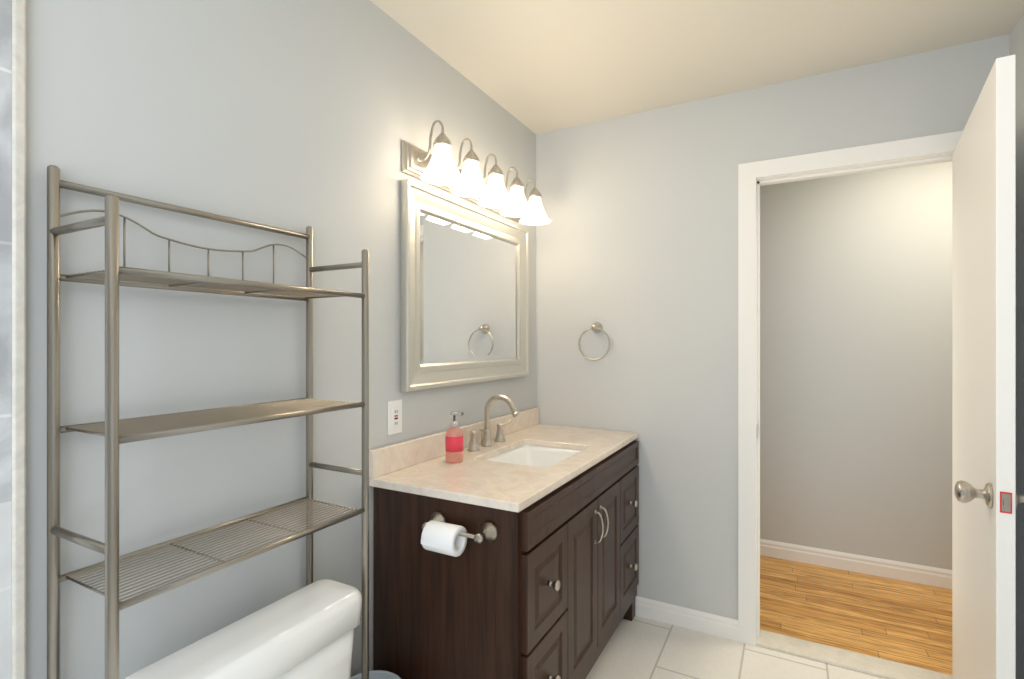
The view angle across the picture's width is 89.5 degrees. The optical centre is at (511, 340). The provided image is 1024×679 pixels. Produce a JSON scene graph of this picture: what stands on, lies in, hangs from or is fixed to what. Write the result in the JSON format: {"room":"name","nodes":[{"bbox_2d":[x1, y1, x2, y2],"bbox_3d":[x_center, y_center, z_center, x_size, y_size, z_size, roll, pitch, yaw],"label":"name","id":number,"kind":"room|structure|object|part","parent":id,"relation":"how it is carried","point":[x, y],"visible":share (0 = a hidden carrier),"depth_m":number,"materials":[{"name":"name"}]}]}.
{"room":"bathroom","nodes":[
{"label":"bathroom","id":0,"kind":"room"},
{"bbox_2d":[26,0,535,678],"bbox_3d":[-0.449,0.110,1.814,0.100,2.440,4.560,0,0,29],"label":"wall","id":1,"kind":"structure","parent":0,"point":[300,116],"depth_m":1.25,"materials":[{"name":"paint"}]},
{"bbox_2d":[0,0,11,678],"bbox_3d":[-1.160,0.230,0.389,0.010,2.200,1.176,0,0,29],"label":"tiled wall","id":2,"kind":"structure","parent":1,"relation":"attached to","point":[5,339],"depth_m":0.90,"materials":[{"name":"white tile"}]},
{"bbox_2d":[12,0,25,678],"bbox_3d":[-0.873,0.230,0.913,0.014,2.200,0.020,0,0,29],"label":"trim","id":3,"kind":"structure","parent":1,"relation":"attached to","point":[18,339],"depth_m":0.91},
{"bbox_2d":[388,399,401,434],"bbox_3d":[-0.403,0.263,1.783,0.009,0.116,0.070,0,0,29],"label":"outlet","id":4,"kind":"object","parent":1,"relation":"attached to","point":[394,416],"visible":1,"depth_m":1.78,"materials":[{"name":"white plastic"}]},
{"bbox_2d":[400,179,528,391],"bbox_3d":[-0.153,-0.194,2.219,0.032,0.743,0.945,0,0,29],"label":"mirror","id":5,"kind":"object","parent":1,"relation":"attached to","point":[464,293],"visible":1,"depth_m":2.10,"materials":[{"name":"silver metal"}]},
{"bbox_2d":[417,210,516,364],"bbox_3d":[-0.160,-0.194,2.223,0.008,0.563,0.765,0,0,29],"label":"mirror glass","id":6,"kind":"object","parent":5,"relation":"attached to","point":[467,272],"depth_m":2.15,"materials":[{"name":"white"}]},
{"bbox_2d":[401,120,551,224],"bbox_3d":[-0.091,-0.672,2.143,0.213,0.209,0.899,0,0,29],"label":"sconce","id":7,"kind":"object","parent":1,"relation":"attached to","point":[439,168],"visible":1,"depth_m":1.99,"materials":[{"name":"white glass"}]},
{"bbox_3d":[-0.243,-0.628,1.805,0.158,0.122,0.158,0,0,29],"label":"lamp shade","id":8,"kind":"part","parent":7,"relation":"part of","materials":[{"name":"white glass"}]},
{"bbox_3d":[-0.155,-0.628,1.967,0.158,0.122,0.158,0,0,29],"label":"lamp shade","id":9,"kind":"part","parent":7,"relation":"part of","materials":[{"name":"white glass"}]},
{"bbox_3d":[-0.067,-0.628,2.130,0.158,0.122,0.158,0,0,29],"label":"lamp shade","id":10,"kind":"part","parent":7,"relation":"part of","materials":[{"name":"white glass"}]},
{"bbox_3d":[0.021,-0.628,2.293,0.158,0.122,0.158,0,0,29],"label":"lamp shade","id":11,"kind":"part","parent":7,"relation":"part of","materials":[{"name":"white glass"}]},
{"bbox_3d":[0.110,-0.628,2.455,0.158,0.122,0.158,0,0,29],"label":"lamp shade","id":12,"kind":"part","parent":7,"relation":"part of","materials":[{"name":"white glass"}]},
{"bbox_2d":[370,0,1023,133],"bbox_3d":[0.179,-1.160,0.875,2.100,0.100,3.510,0,0,29],"label":"ceiling","id":13,"kind":"structure","parent":0,"point":[538,66],"depth_m":1.91,"materials":[{"name":"paint"}]},
{"bbox_2d":[586,615,885,678],"bbox_3d":[0.153,1.380,0.827,2.100,0.100,3.400,0,0,29],"label":"floor","id":14,"kind":"structure","parent":0,"point":[637,647],"depth_m":2.16,"materials":[{"name":"tile"}]},
{"bbox_2d":[47,165,368,678],"bbox_3d":[-0.611,0.505,1.145,0.232,1.650,0.592,0,0,29],"label":"shelf rack","id":15,"kind":"object","parent":14,"relation":"on","point":[113,428],"visible":0.98,"depth_m":0.99,"materials":[{"name":"grey metal"}]},
{"bbox_2d":[124,579,361,678],"bbox_3d":[-0.337,0.973,0.997,0.643,0.714,0.504,0,0,29],"label":"toilet","id":16,"kind":"object","parent":14,"relation":"on","point":[306,632],"visible":1,"depth_m":1.12,"materials":[{"name":"white ceramic"}]},
{"bbox_2d":[350,670,400,678],"bbox_3d":[-0.417,1.176,1.506,0.202,0.306,0.202,0,0,29],"label":"trash bin","id":17,"kind":"object","parent":14,"relation":"on","point":[377,674],"visible":0.85,"depth_m":1.60,"materials":[{"name":"white plastic"}]},
{"bbox_2d":[369,434,638,678],"bbox_3d":[0.070,0.900,2.034,0.590,0.860,1.325,0,0,29],"label":"bathroom vanity","id":18,"kind":"object","parent":14,"relation":"on","point":[507,547],"depth_m":1.60,"materials":[{"name":"brown wood"}]},
{"bbox_2d":[369,407,636,505],"bbox_3d":[0.074,0.411,2.089,0.548,0.115,1.247,0,0,29],"label":"countertop","id":19,"kind":"structure","parent":18,"relation":"on","point":[510,459],"depth_m":1.87,"materials":[{"name":"beige stone"}]},
{"bbox_2d":[445,411,463,462],"bbox_3d":[-0.211,0.352,1.901,0.069,0.182,0.066,0,0,29],"label":"soap dispenser","id":20,"kind":"object","parent":19,"relation":"on","point":[454,443],"visible":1,"depth_m":1.88,"materials":[{"name":"red plastic"}]},
{"bbox_2d":[466,394,519,451],"bbox_3d":[-0.053,0.334,2.162,0.188,0.220,0.340,0,0,29],"label":"faucet","id":21,"kind":"object","parent":19,"relation":"on","point":[486,436],"depth_m":2.18,"materials":[{"name":"silver metal"}]},
{"bbox_2d":[536,34,1008,640],"bbox_3d":[1.602,0.110,2.029,3.300,2.440,0.124,0,0,29],"label":"wall","id":22,"kind":"structure","parent":0,"point":[636,248],"depth_m":2.42,"materials":[{"name":"paint"}]},
{"bbox_2d":[578,322,609,360],"bbox_3d":[0.418,0.002,2.584,0.167,0.194,0.058,0,0,29],"label":"towel ring","id":23,"kind":"object","parent":22,"relation":"attached to","point":[596,327],"visible":0.98,"depth_m":2.57,"materials":[{"name":"silver metal"}]},
{"bbox_2d":[738,131,962,645],"bbox_3d":[1.406,0.275,2.144,0.846,2.111,0.142,0,0,29],"label":"door frame","id":24,"kind":"structure","parent":22,"relation":"attached to","point":[750,173],"depth_m":2.26,"materials":[{"name":"white wood"}]},
{"bbox_2d":[756,629,951,678],"bbox_3d":[1.404,1.323,2.140,0.714,0.014,0.126,0,0,29],"label":"door sill","id":25,"kind":"structure","parent":22,"relation":"attached to","point":[864,663],"depth_m":2.14,"materials":[{"name":"stone"}]},
{"bbox_2d":[952,54,1023,678],"bbox_3d":[1.447,0.306,1.604,0.180,2.023,0.808,0,0,34],"label":"door","id":26,"kind":"structure","parent":22,"relation":"in","point":[987,498],"depth_m":1.39,"materials":[{"name":"white wood"}]},
{"bbox_3d":[1.247,0.400,1.313,0.180,0.064,0.102,0,0,34],"label":"knob","id":27,"kind":"part","parent":26,"relation":"part of","materials":[{"name":"silver metal"}]},
{"bbox_2d":[760,555,951,674],"bbox_3d":[1.883,1.379,2.545,3.300,0.102,1.050,0,0,29],"label":"floor","id":28,"kind":"structure","parent":0,"point":[903,622],"depth_m":2.52,"materials":[{"name":"brown wood"}]},
{"bbox_2d":[760,161,951,569],"bbox_3d":[2.109,0.110,2.963,3.300,2.440,0.100,0,0,29],"label":"wall","id":29,"kind":"structure","parent":0,"point":[856,364],"depth_m":2.97,"materials":[{"name":"paint"}]},
{"bbox_2d":[760,539,951,588],"bbox_3d":[2.038,1.280,2.936,3.200,0.100,0.014,0,0,29],"label":"baseboard","id":30,"kind":"structure","parent":29,"relation":"attached to","point":[915,573],"depth_m":2.96,"materials":[{"name":"white wood"}]},
{"bbox_2d":[1009,14,1023,678],"bbox_3d":[1.032,0.110,0.350,0.100,2.440,3.400,0,0,29],"label":"wall","id":31,"kind":"structure","parent":0,"point":[1016,41],"depth_m":1.78,"materials":[{"name":"paint"}]}
]}

